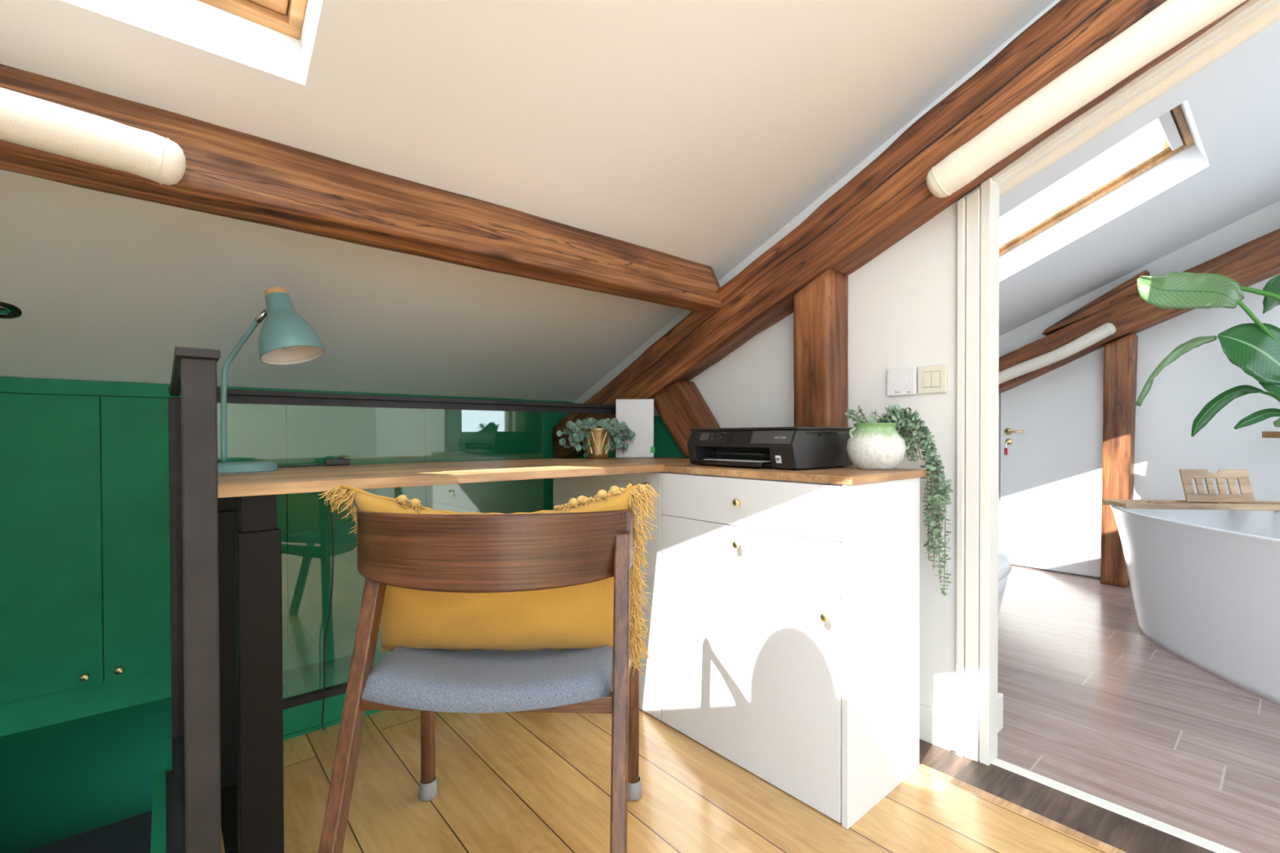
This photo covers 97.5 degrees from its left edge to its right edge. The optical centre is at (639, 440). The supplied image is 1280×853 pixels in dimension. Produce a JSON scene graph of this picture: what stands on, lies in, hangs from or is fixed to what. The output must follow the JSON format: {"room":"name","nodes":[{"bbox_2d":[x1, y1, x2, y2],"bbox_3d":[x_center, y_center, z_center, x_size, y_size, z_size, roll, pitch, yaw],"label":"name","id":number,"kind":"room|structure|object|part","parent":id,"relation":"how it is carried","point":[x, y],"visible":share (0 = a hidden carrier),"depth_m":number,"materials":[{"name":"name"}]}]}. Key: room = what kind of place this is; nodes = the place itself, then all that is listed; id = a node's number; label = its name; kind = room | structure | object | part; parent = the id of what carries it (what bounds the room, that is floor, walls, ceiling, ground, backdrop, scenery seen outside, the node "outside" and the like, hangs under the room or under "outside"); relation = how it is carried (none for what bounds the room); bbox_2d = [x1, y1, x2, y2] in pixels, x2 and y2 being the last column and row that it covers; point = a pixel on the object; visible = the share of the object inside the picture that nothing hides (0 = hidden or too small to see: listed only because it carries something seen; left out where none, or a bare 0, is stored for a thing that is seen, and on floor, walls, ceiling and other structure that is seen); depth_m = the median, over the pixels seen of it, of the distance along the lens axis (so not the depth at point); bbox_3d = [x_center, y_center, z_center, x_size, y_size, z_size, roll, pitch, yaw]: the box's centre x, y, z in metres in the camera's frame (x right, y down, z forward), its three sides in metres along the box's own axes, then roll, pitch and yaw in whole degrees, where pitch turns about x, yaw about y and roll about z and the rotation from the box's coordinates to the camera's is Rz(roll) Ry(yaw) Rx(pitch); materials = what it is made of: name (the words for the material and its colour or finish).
{"room":"home office","nodes":[
{"label":"home office","id":0,"kind":"room"},
{"bbox_2d":[22,810,151,852],"bbox_3d":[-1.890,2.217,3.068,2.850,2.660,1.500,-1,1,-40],"label":"floor","id":1,"kind":"structure","parent":0,"point":[132,834],"depth_m":3.07,"materials":[{"name":"black"}]},
{"bbox_2d":[0,648,391,852],"bbox_3d":[-1.744,1.317,2.908,2.600,0.898,1.129,-1,1,-40],"label":"bench","id":2,"kind":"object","parent":1,"relation":"attached to","point":[65,780],"depth_m":2.04,"materials":[{"name":"green paint"}]},
{"bbox_2d":[0,0,1279,402],"bbox_3d":[1.042,-1.462,0.879,7.150,2.605,5.918,-1,1,-40],"label":"ceiling","id":3,"kind":"structure","parent":0,"point":[695,131],"depth_m":1.61,"materials":[{"name":"white paint"}]},
{"bbox_2d":[0,301,22,319],"bbox_3d":[-1.808,-0.368,1.583,0.086,0.037,0.081,-1,1,-35],"label":"recessed light","id":4,"kind":"object","parent":3,"relation":"in","point":[7,311],"visible":1,"depth_m":1.59,"materials":[{"name":"black metal"}]},
{"bbox_2d":[200,0,307,39],"bbox_3d":[-0.649,-1.192,0.553,0.735,0.598,1.286,-1,1,-40],"label":"window","id":5,"kind":"structure","parent":3,"relation":"attached to","point":[286,17],"depth_m":1.20,"materials":[{"name":"brown wood"}]},
{"bbox_3d":[-0.650,-1.197,0.555,0.677,0.548,1.221,-1,1,-40],"label":"sash","id":6,"kind":"part","parent":5,"relation":"part of","materials":[{"name":"brown wood"}]},
{"bbox_2d":[0,63,721,312],"bbox_3d":[-1.210,-0.617,1.048,3.921,0.223,0.214,0,1,-40],"label":"ceiling beam","id":7,"kind":"structure","parent":3,"relation":"attached to","point":[229,173],"depth_m":1.39,"materials":[{"name":"brown wood"}]},
{"bbox_2d":[0,87,186,185],"bbox_3d":[-1.404,-0.576,0.725,1.270,0.150,0.093,-1,1,-39],"label":"light fixture","id":8,"kind":"object","parent":7,"relation":"attached to","point":[28,121],"visible":1,"depth_m":1.02,"materials":[{"name":"white plastic"}]},
{"bbox_2d":[999,104,1193,256],"bbox_3d":[1.912,-1.194,2.809,0.790,0.545,1.159,-1,1,-40],"label":"window","id":9,"kind":"structure","parent":3,"relation":"attached to","point":[1173,124],"depth_m":2.81,"materials":[{"name":"brown wood"}]},
{"bbox_2d":[221,708,1109,852],"bbox_3d":[0.808,0.980,0.365,1.695,0.030,4.700,-1,1,-40],"label":"floor","id":10,"kind":"structure","parent":0,"point":[509,782],"depth_m":1.48,"materials":[{"name":"brown wood"}]},
{"bbox_2d":[165,346,615,852],"bbox_3d":[-0.401,0.398,1.758,1.664,1.113,1.075,-1,1,-40],"label":"glass railing","id":11,"kind":"object","parent":10,"relation":"on","point":[193,785],"visible":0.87,"depth_m":0.85,"materials":[{"name":"metal"}]},
{"bbox_3d":[-1.331,0.417,1.619,0.037,1.083,0.037,-1,1,-40],"label":"post","id":12,"kind":"part","parent":11,"relation":"part of","materials":[{"name":"metal"}]},
{"bbox_3d":[-1.009,0.363,1.238,0.008,0.977,0.960,-1,1,-40],"label":"glass pane","id":13,"kind":"part","parent":11,"relation":"part of","materials":[{"name":"clear glass"}]},
{"bbox_3d":[-1.004,-0.134,1.244,0.053,0.014,1.073,-1,1,-40],"label":"rail","id":14,"kind":"part","parent":11,"relation":"part of","materials":[{"name":"wood"}]},
{"bbox_3d":[-0.673,0.420,0.862,0.042,1.088,0.044,-1,1,-40],"label":"post","id":15,"kind":"part","parent":11,"relation":"part of","materials":[{"name":"metal"}]},
{"bbox_3d":[-0.728,-0.152,2.148,1.650,0.017,0.050,-1,1,-40],"label":"rail","id":16,"kind":"part","parent":11,"relation":"part of","materials":[{"name":"metal"}]},
{"bbox_2d":[217,457,663,852],"bbox_3d":[-0.601,0.519,1.757,1.192,0.873,0.704,-1,1,-40],"label":"desk","id":17,"kind":"object","parent":10,"relation":"on","point":[251,605],"visible":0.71,"depth_m":1.19,"materials":[{"name":"brown wood"}]},
{"bbox_3d":[-1.149,0.573,1.560,0.076,0.759,0.060,-1,1,-40],"label":"leg","id":18,"kind":"part","parent":17,"relation":"part of","materials":[{"name":"black metal"}]},
{"bbox_3d":[-0.985,0.957,1.388,0.078,0.006,0.580,-1,1,-40],"label":"foot plate","id":19,"kind":"part","parent":17,"relation":"part of","materials":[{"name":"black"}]},
{"bbox_3d":[-0.806,0.572,1.189,0.076,0.766,0.060,-1,1,-40],"label":"leg","id":20,"kind":"part","parent":17,"relation":"part of","materials":[{"name":"black"}]},
{"bbox_2d":[217,287,324,474],"bbox_3d":[-1.035,-0.166,1.542,0.330,0.502,0.188,0,1,-2],"label":"desk lamp","id":21,"kind":"object","parent":17,"relation":"on","point":[286,337],"visible":0.95,"depth_m":1.51,"materials":[{"name":"teal metal"}]},
{"bbox_3d":[-1.096,-0.135,1.539,0.110,0.398,0.013,0,1,0],"label":"stem","id":22,"kind":"part","parent":21,"relation":"part of","materials":[{"name":"teal paint"}]},
{"bbox_3d":[-0.946,-0.306,1.528,0.154,0.194,0.155,-1,1,-40],"label":"lamp shade","id":23,"kind":"part","parent":21,"relation":"part of","materials":[{"name":"teal paint"}]},
{"bbox_3d":[-0.956,-0.297,1.530,0.060,0.099,0.060,-1,1,-40],"label":"bulb","id":24,"kind":"part","parent":21,"relation":"part of","materials":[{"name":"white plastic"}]},
{"bbox_2d":[277,457,350,467],"bbox_3d":[-1.050,0.068,1.788,0.082,0.026,0.205,0,1,42],"label":"cable","id":25,"kind":"object","parent":17,"relation":"attached to","point":[337,461],"depth_m":1.81,"materials":[{"name":"black plastic"}]},
{"bbox_2d":[321,505,333,730],"bbox_3d":[-1.027,0.564,1.817,0.082,0.711,0.038,0,1,42],"label":"cable","id":26,"kind":"object","parent":17,"relation":"attached to","point":[324,652],"depth_m":1.85,"materials":[{"name":"black plastic"}]},
{"bbox_2d":[318,509,642,852],"bbox_3d":[-0.295,0.545,1.188,0.601,0.829,0.684,0,1,0],"label":"wooden armchair","id":27,"kind":"object","parent":10,"relation":"on","point":[435,553],"visible":0.75,"depth_m":1.01,"materials":[{"name":"brown wood"}]},
{"bbox_3d":[-0.520,0.606,0.977,0.033,0.712,0.265,0,1,7],"label":"leg","id":28,"kind":"part","parent":27,"relation":"part of","materials":[{"name":"brown wood"}]},
{"bbox_3d":[-0.565,0.578,1.490,0.040,0.684,0.061,0,1,0],"label":"leg","id":29,"kind":"part","parent":27,"relation":"part of","materials":[{"name":"brown wood"}]},
{"bbox_3d":[-0.287,0.452,1.239,0.508,0.050,0.510,0,1,0],"label":"seat","id":30,"kind":"part","parent":27,"relation":"part of","materials":[{"name":"grey fabric"}]},
{"bbox_2d":[317,483,661,676],"bbox_3d":[-0.307,0.295,1.177,0.703,0.414,0.149,0,1,0],"label":"cushion","id":31,"kind":"object","parent":27,"relation":"on","point":[580,616],"visible":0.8,"depth_m":1.15,"materials":[{"name":"yellow fabric"}]},
{"bbox_3d":[-0.290,0.489,1.248,0.562,0.060,0.477,0,1,0],"label":"seat frame","id":32,"kind":"part","parent":27,"relation":"part of","materials":[{"name":"brown wood"}]},
{"bbox_3d":[-0.287,0.200,1.241,0.562,0.139,0.492,0,1,0],"label":"backrest","id":33,"kind":"part","parent":27,"relation":"part of","materials":[{"name":"brown wood"}]},
{"bbox_3d":[-0.035,0.570,0.977,0.030,0.782,0.261,0,1,1],"label":"leg","id":34,"kind":"part","parent":27,"relation":"part of","materials":[{"name":"brown wood"}]},
{"bbox_3d":[-0.016,0.576,1.490,0.036,0.684,0.061,0,1,0],"label":"leg","id":35,"kind":"part","parent":27,"relation":"part of","materials":[{"name":"brown wood"}]},
{"bbox_2d":[553,471,665,720],"bbox_3d":[0.028,0.525,2.308,0.526,0.844,0.690,-1,1,-40],"label":"base cabinet","id":36,"kind":"object","parent":10,"relation":"on","point":[565,489],"visible":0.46,"depth_m":1.94,"materials":[{"name":"white paint"}]},
{"bbox_3d":[0.025,0.152,1.920,0.026,0.023,0.023,-1,1,-40],"label":"knob","id":37,"kind":"part","parent":36,"relation":"part of","materials":[{"name":"gold metal"}]},
{"bbox_2d":[661,471,919,829],"bbox_3d":[0.433,0.530,1.753,0.426,0.846,0.675,-1,1,-40],"label":"base cabinet","id":38,"kind":"object","parent":10,"relation":"on","point":[790,609],"visible":0.99,"depth_m":1.54,"materials":[{"name":"white paint"}]},
{"bbox_3d":[0.281,0.301,1.620,0.026,0.023,0.023,-1,1,-40],"label":"knob","id":39,"kind":"part","parent":38,"relation":"part of","materials":[{"name":"gold metal"}]},
{"bbox_3d":[0.281,0.178,1.619,0.026,0.023,0.023,-1,1,-40],"label":"knob","id":40,"kind":"part","parent":38,"relation":"part of","materials":[{"name":"gold metal"}]},
{"bbox_2d":[570,456,926,485],"bbox_3d":[0.270,0.093,2.054,0.525,0.021,1.373,-1,1,-40],"label":"countertop","id":41,"kind":"structure","parent":38,"relation":"on","point":[845,475],"depth_m":1.59,"materials":[{"name":"brown wood"}]},
{"bbox_2d":[556,417,635,458],"bbox_3d":[-0.192,-0.011,2.458,0.347,0.181,0.148,0,1,1],"label":"potted trailing plant","id":42,"kind":"object","parent":41,"relation":"on","point":[598,437],"visible":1,"depth_m":2.44,"materials":[{"name":"green plant"}]},
{"bbox_3d":[-0.184,0.013,2.467,0.108,0.131,0.108,-1,1,-40],"label":"brass pot","id":43,"kind":"part","parent":42,"relation":"part of","materials":[{"name":"gold metal"}]},
{"bbox_2d":[615,399,654,457],"bbox_3d":[-0.021,-0.055,2.544,0.179,0.267,0.036,0,1,4],"label":"panel","id":44,"kind":"object","parent":41,"relation":"on","point":[637,415],"visible":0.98,"depth_m":2.54,"materials":[{"name":"white plastic"}]},
{"bbox_2d":[687,426,853,470],"bbox_3d":[0.410,0.021,1.845,0.321,0.125,0.451,-1,1,-37],"label":"printer","id":45,"kind":"object","parent":41,"relation":"on","point":[793,448],"visible":0.99,"depth_m":1.70,"materials":[{"name":"black plastic"}]},
{"bbox_3d":[0.228,-0.011,1.863,0.020,0.040,0.184,-1,1,-37],"label":"control panel","id":46,"kind":"part","parent":45,"relation":"part of","materials":[{"name":"black plastic"}]},
{"bbox_2d":[691,458,771,467],"bbox_3d":[0.308,0.071,1.804,0.108,0.015,0.303,-1,1,-37],"label":"paper tray","id":47,"kind":"object","parent":45,"relation":"on","point":[758,463],"depth_m":1.77,"materials":[{"name":"black plastic"}]},
{"bbox_3d":[0.423,-0.037,1.854,0.289,0.008,0.451,-1,1,-37],"label":"scanner lid","id":48,"kind":"part","parent":45,"relation":"part of","materials":[{"name":"black plastic"}]},
{"bbox_2d":[846,422,906,470],"bbox_3d":[0.695,0.017,1.654,0.163,0.136,0.163,-1,1,-40],"label":"ceramic pot","id":49,"kind":"object","parent":41,"relation":"on","point":[872,446],"depth_m":1.60,"materials":[{"name":"ceramic"}]},
{"bbox_2d":[844,404,953,596],"bbox_3d":[0.758,0.173,1.664,0.289,0.562,0.169,0,1,-11],"label":"potted plant","id":50,"kind":"object","parent":41,"relation":"on","point":[873,446],"visible":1,"depth_m":1.62,"materials":[{"name":"plant"}]},
{"bbox_3d":[0.628,-0.022,1.654,0.022,0.036,0.008,0,1,0],"label":"handle","id":51,"kind":"part","parent":50,"relation":"part of","materials":[{"name":"ceramic"}]},
{"bbox_3d":[0.291,0.180,1.642,0.018,0.138,0.654,-1,1,-40],"label":"drawer","id":52,"kind":"part","parent":38,"relation":"part of","materials":[{"name":"white paint"}]},
{"bbox_3d":[0.291,0.321,1.643,0.018,0.138,0.654,-1,1,-40],"label":"drawer","id":53,"kind":"part","parent":38,"relation":"part of","materials":[{"name":"white paint"}]},
{"bbox_3d":[0.292,0.671,1.646,0.018,0.558,0.654,-1,1,-40],"label":"door","id":54,"kind":"part","parent":38,"relation":"part of","materials":[{"name":"white paint"}]},
{"bbox_3d":[0.465,0.442,1.405,0.026,0.023,0.023,-1,1,-40],"label":"knob","id":55,"kind":"part","parent":38,"relation":"part of","materials":[{"name":"gold metal"}]},
{"bbox_3d":[0.656,0.531,1.510,0.400,0.846,0.016,-1,1,-40],"label":"panel","id":56,"kind":"part","parent":38,"relation":"part of","materials":[{"name":"white paint"}]},
{"bbox_2d":[793,269,848,427],"bbox_3d":[0.642,0.186,1.971,0.157,1.529,0.147,-1,1,-40],"label":"wooden post","id":57,"kind":"object","parent":10,"relation":"on","point":[820,308],"visible":0.32,"depth_m":1.91,"materials":[{"name":"brown wood"}]},
{"bbox_2d":[552,0,1248,458],"bbox_3d":[0.842,-0.819,1.718,0.182,1.909,3.943,-1,1,-40],"label":"rafter","id":58,"kind":"object","parent":57,"relation":"on","point":[891,197],"visible":0.77,"depth_m":1.73,"materials":[{"name":"brown wood"}]},
{"bbox_2d":[649,381,719,456],"bbox_3d":[0.233,-0.098,2.474,0.119,0.334,0.472,-1,1,-40],"label":"brace","id":59,"kind":"object","parent":58,"relation":"attached to","point":[681,406],"visible":0.76,"depth_m":2.45,"materials":[{"name":"brown wood"}]},
{"bbox_2d":[926,0,1246,197],"bbox_3d":[1.337,-1.002,0.959,0.100,0.671,1.618,-1,1,-41],"label":"light fixture","id":60,"kind":"object","parent":58,"relation":"attached to","point":[1172,22],"visible":1,"depth_m":1.28,"materials":[{"name":"white plastic"}]},
{"bbox_2d":[573,0,1269,759],"bbox_3d":[1.363,0.444,1.290,0.060,5.820,5.400,-1,1,-40],"label":"wall","id":61,"kind":"structure","parent":0,"point":[902,303],"depth_m":1.81,"materials":[{"name":"white paint"}]},
{"bbox_2d":[165,693,382,771],"bbox_3d":[-0.678,1.053,2.203,1.803,0.397,0.038,-1,1,-40],"label":"trim","id":62,"kind":"structure","parent":61,"relation":"attached to","point":[303,719],"depth_m":1.84,"materials":[{"name":"green paint"}]},
{"bbox_2d":[575,416,688,458],"bbox_3d":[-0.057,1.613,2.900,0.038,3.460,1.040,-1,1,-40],"label":"trim","id":63,"kind":"structure","parent":61,"relation":"attached to","point":[664,444],"depth_m":2.66,"materials":[{"name":"green paint"}]},
{"bbox_2d":[887,366,917,395],"bbox_3d":[0.850,-0.191,1.822,0.020,0.088,0.091,-1,1,-40],"label":"thermostat","id":64,"kind":"object","parent":61,"relation":"attached to","point":[900,381],"visible":1,"depth_m":1.81,"materials":[{"name":"white plastic"}]},
{"bbox_2d":[918,364,946,394],"bbox_3d":[0.913,-0.191,1.753,0.014,0.086,0.085,-1,1,-40],"label":"light switch","id":65,"kind":"object","parent":61,"relation":"attached to","point":[931,379],"visible":1,"depth_m":1.75,"materials":[{"name":"beige plastic"}]},
{"bbox_2d":[919,703,951,751],"bbox_3d":[0.724,0.896,1.991,0.015,0.108,0.710,-1,1,-40],"label":"baseboard","id":66,"kind":"structure","parent":61,"relation":"attached to","point":[935,726],"depth_m":1.75,"materials":[{"name":"white wood"}]},
{"bbox_2d":[919,764,1127,852],"bbox_3d":[1.892,0.961,0.374,0.030,0.002,3.313,-1,1,-40],"label":"trim","id":67,"kind":"structure","parent":61,"relation":"attached to","point":[1041,819],"depth_m":1.44,"materials":[{"name":"brown wood"}]},
{"bbox_2d":[919,738,1216,852],"bbox_3d":[1.919,0.975,0.487,0.156,0.031,3.450,-1,1,-40],"label":"door threshold","id":68,"kind":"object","parent":61,"relation":"attached to","point":[1120,832],"depth_m":1.46,"materials":[{"name":"brown wood"}]},
{"bbox_2d":[991,757,1241,852],"bbox_3d":[2.075,0.973,0.454,0.040,0.034,3.198,-1,1,-40],"label":"trim","id":69,"kind":"structure","parent":61,"relation":"attached to","point":[1193,838],"depth_m":1.44,"materials":[{"name":"white wood"}]},
{"bbox_2d":[955,0,1279,765],"bbox_3d":[1.380,-0.136,1.249,0.087,2.180,1.222,-1,1,-40],"label":"door frame","id":70,"kind":"structure","parent":61,"relation":"in","point":[978,223],"depth_m":1.66,"materials":[{"name":"white wood"}]},
{"bbox_3d":[0.967,0.115,1.689,0.022,1.674,0.020,-1,1,-40],"label":"casing","id":71,"kind":"part","parent":70,"relation":"part of","materials":[{"name":"white wood"}]},
{"bbox_3d":[0.990,0.107,1.669,0.014,1.690,0.036,-1,1,-40],"label":"casing","id":72,"kind":"part","parent":70,"relation":"part of","materials":[{"name":"white wood"}]},
{"bbox_3d":[1.413,-0.988,1.217,0.061,0.476,1.138,-1,1,-40],"label":"head trim","id":73,"kind":"part","parent":70,"relation":"part of","materials":[{"name":"white wood"}]},
{"bbox_2d":[999,2,1279,197],"bbox_3d":[1.520,-1.048,1.217,0.088,0.770,1.770,-1,1,-40],"label":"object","id":74,"kind":"structure","parent":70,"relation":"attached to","point":[1272,15],"depth_m":1.43,"materials":[{"name":"beige wood"}]},
{"bbox_2d":[995,564,1279,852],"bbox_3d":[2.488,0.957,2.248,2.912,0.030,5.400,-1,1,-40],"label":"floor","id":75,"kind":"structure","parent":0,"point":[1092,705],"depth_m":1.90,"materials":[{"name":"brown wood"}]},
{"bbox_2d":[1100,333,1137,587],"bbox_3d":[3.093,0.128,3.628,0.178,1.602,0.149,-1,2,-40],"label":"wooden post","id":76,"kind":"object","parent":75,"relation":"on","point":[1120,356],"visible":0.87,"depth_m":3.57,"materials":[{"name":"brown wood"}]},
{"bbox_2d":[1110,505,1279,704],"bbox_3d":[2.622,0.639,2.235,0.798,0.606,1.696,0,1,8],"label":"bathtub","id":77,"kind":"object","parent":75,"relation":"on","point":[1205,584],"visible":0.81,"depth_m":2.27,"materials":[{"name":"white ceramic"}]},
{"bbox_2d":[1102,469,1279,511],"bbox_3d":[2.812,0.238,2.754,0.880,0.186,0.170,0,1,8],"label":"tray","id":78,"kind":"object","parent":77,"relation":"on","point":[1211,500],"visible":1,"depth_m":2.78,"materials":[{"name":"brown wood"}]},
{"bbox_3d":[2.812,0.317,2.755,0.880,0.028,0.170,0,1,8],"label":"tray frame","id":79,"kind":"part","parent":78,"relation":"part of","materials":[{"name":"brown wood"}]},
{"bbox_2d":[1135,271,1279,436],"bbox_3d":[3.143,0.038,2.721,1.135,1.796,0.338,0,1,36],"label":"plant","id":80,"kind":"object","parent":75,"relation":"on","point":[1253,348],"visible":1,"depth_m":2.78,"materials":[{"name":"green plant"}]},
{"bbox_2d":[999,200,1279,577],"bbox_3d":[3.632,-0.770,3.206,0.100,3.400,5.400,-1,1,-40],"label":"wall","id":81,"kind":"structure","parent":0,"point":[1164,444],"depth_m":3.42,"materials":[{"name":"white paint"}]},
{"bbox_2d":[998,346,1104,577],"bbox_3d":[2.866,0.116,3.979,0.080,1.619,0.660,-1,1,-40],"label":"door","id":82,"kind":"structure","parent":81,"relation":"in","point":[1050,475],"depth_m":3.94,"materials":[{"name":"white paint"}]},
{"bbox_3d":[2.680,0.259,4.224,0.048,1.330,0.048,-1,1,-40],"label":"frame","id":83,"kind":"part","parent":82,"relation":"part of","materials":[{"name":"white wood"}]},
{"bbox_2d":[1004,440,1008,454],"bbox_3d":[2.707,0.054,4.140,0.046,0.101,0.020,-1,1,-40],"label":"bunch","id":84,"kind":"object","parent":82,"relation":"hanging from","point":[1006,448],"visible":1,"depth_m":4.12,"materials":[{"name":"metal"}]},
{"bbox_3d":[2.736,-0.029,4.104,0.047,0.125,0.141,-1,1,-40],"label":"handle","id":85,"kind":"part","parent":82,"relation":"part of","materials":[{"name":"gold metal"}]},
{"bbox_2d":[998,228,1279,393],"bbox_3d":[3.319,-0.901,3.332,0.210,1.567,3.205,-1,1,-40],"label":"rafter","id":86,"kind":"object","parent":81,"relation":"attached to","point":[1255,261],"visible":0.62,"depth_m":3.48,"materials":[{"name":"brown wood"}]},
{"bbox_2d":[998,322,1115,384],"bbox_3d":[2.649,-0.491,3.908,0.088,0.514,1.026,-1,1,-41],"label":"light fixture","id":87,"kind":"object","parent":86,"relation":"attached to","point":[1108,329],"visible":0.79,"depth_m":3.71,"materials":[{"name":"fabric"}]},
{"bbox_2d":[1042,270,1149,335],"bbox_3d":[3.005,-0.900,3.716,0.178,0.338,0.531,-1,1,-41],"label":"wedge","id":88,"kind":"object","parent":86,"relation":"on","point":[1128,288],"visible":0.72,"depth_m":3.62,"materials":[{"name":"brown wood"}]},
{"bbox_2d":[1262,431,1279,438],"bbox_3d":[3.606,-0.025,2.954,0.258,0.049,0.438,-1,1,-40],"label":"shelf","id":89,"kind":"object","parent":81,"relation":"attached to","point":[1264,433],"visible":1,"depth_m":3.02,"materials":[{"name":"brown wood"}]},
{"bbox_3d":[0.859,1.129,0.408,1.860,0.269,4.700,-1,1,-40],"label":"floor","id":90,"kind":"structure","parent":0,"visible":0},
{"bbox_2d":[150,769,166,852],"bbox_3d":[0.142,1.119,-0.180,0.029,0.304,4.730,-1,1,-40],"label":"trim","id":91,"kind":"structure","parent":90,"relation":"attached to","point":[158,827],"depth_m":1.43,"materials":[{"name":"green paint"}]},
{"bbox_3d":[-1.957,0.378,2.080,4.100,1.156,0.100,-1,1,-40],"label":"wall","id":92,"kind":"structure","parent":0,"visible":0},
{"bbox_2d":[0,393,102,704],"bbox_3d":[-2.096,0.356,1.836,0.480,1.021,0.040,-1,1,-40],"label":"door","id":93,"kind":"structure","parent":92,"relation":"in","point":[51,614],"depth_m":1.91,"materials":[{"name":"green paint"}]},
{"bbox_3d":[-1.942,0.827,1.962,0.026,0.026,0.027,-1,1,-40],"label":"knob","id":94,"kind":"part","parent":93,"relation":"part of","materials":[{"name":"gold metal"}]},
{"bbox_2d":[101,396,287,682],"bbox_3d":[-1.696,0.352,2.175,0.561,1.021,0.040,-1,1,-40],"label":"door","id":95,"kind":"structure","parent":92,"relation":"in","point":[135,503],"depth_m":2.07,"materials":[{"name":"green paint"}]},
{"bbox_3d":[-1.874,0.827,2.019,0.026,0.026,0.027,-1,1,-40],"label":"knob","id":96,"kind":"part","parent":95,"relation":"part of","materials":[{"name":"gold metal"}]},
{"bbox_2d":[0,376,568,403],"bbox_3d":[-1.944,-0.186,1.980,4.000,0.050,0.013,-1,1,-40],"label":"trim","id":97,"kind":"structure","parent":92,"relation":"attached to","point":[7,384],"depth_m":2.00,"materials":[{"name":"green paint"}]},
{"bbox_2d":[0,391,573,737],"bbox_3d":[-1.939,0.384,2.013,4.040,1.185,0.025,-1,1,-40],"label":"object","id":98,"kind":"structure","parent":92,"relation":"attached to","point":[33,713],"depth_m":2.08,"materials":[{"name":"green paint"}]},
{"bbox_2d":[285,404,425,644],"bbox_3d":[-1.261,0.347,2.544,0.575,1.021,0.040,-1,1,-40],"label":"door","id":99,"kind":"structure","parent":92,"relation":"in","point":[315,434],"depth_m":2.47,"materials":[{"name":"green paint"}]},
{"bbox_2d":[424,408,530,514],"bbox_3d":[-0.819,0.343,2.919,0.577,1.021,0.040,-1,1,-40],"label":"door","id":100,"kind":"structure","parent":92,"relation":"in","point":[450,435],"depth_m":2.91,"materials":[{"name":"green paint"}]},
{"bbox_3d":[0.412,0.331,2.604,0.188,1.228,2.145,-1,1,-40],"label":"wall partition","id":101,"kind":"structure","parent":0,"visible":0},
{"bbox_2d":[997,692,1003,733],"bbox_3d":[0.437,0.887,2.593,0.202,0.115,2.119,-1,1,-40],"label":"baseboard","id":102,"kind":"structure","parent":101,"relation":"attached to","point":[1000,696],"depth_m":1.83,"materials":[{"name":"white wood"}]},
{"bbox_2d":[998,551,1011,613],"bbox_3d":[1.273,0.672,2.284,0.645,0.397,0.372,-1,1,-40],"label":"toilet","id":103,"kind":"object","parent":101,"relation":"attached to","point":[1004,560],"visible":0.12,"depth_m":2.17,"materials":[{"name":"white ceramic"}]},
{"bbox_3d":[1.267,0.701,2.279,0.630,0.340,0.356,-1,1,-40],"label":"bowl","id":104,"kind":"part","parent":103,"relation":"part of","materials":[{"name":"white ceramic"}]},
{"bbox_3d":[1.272,0.499,2.282,0.645,0.052,0.372,-1,1,-40],"label":"lid","id":105,"kind":"part","parent":103,"relation":"part of","materials":[{"name":"white ceramic"}]}
]}

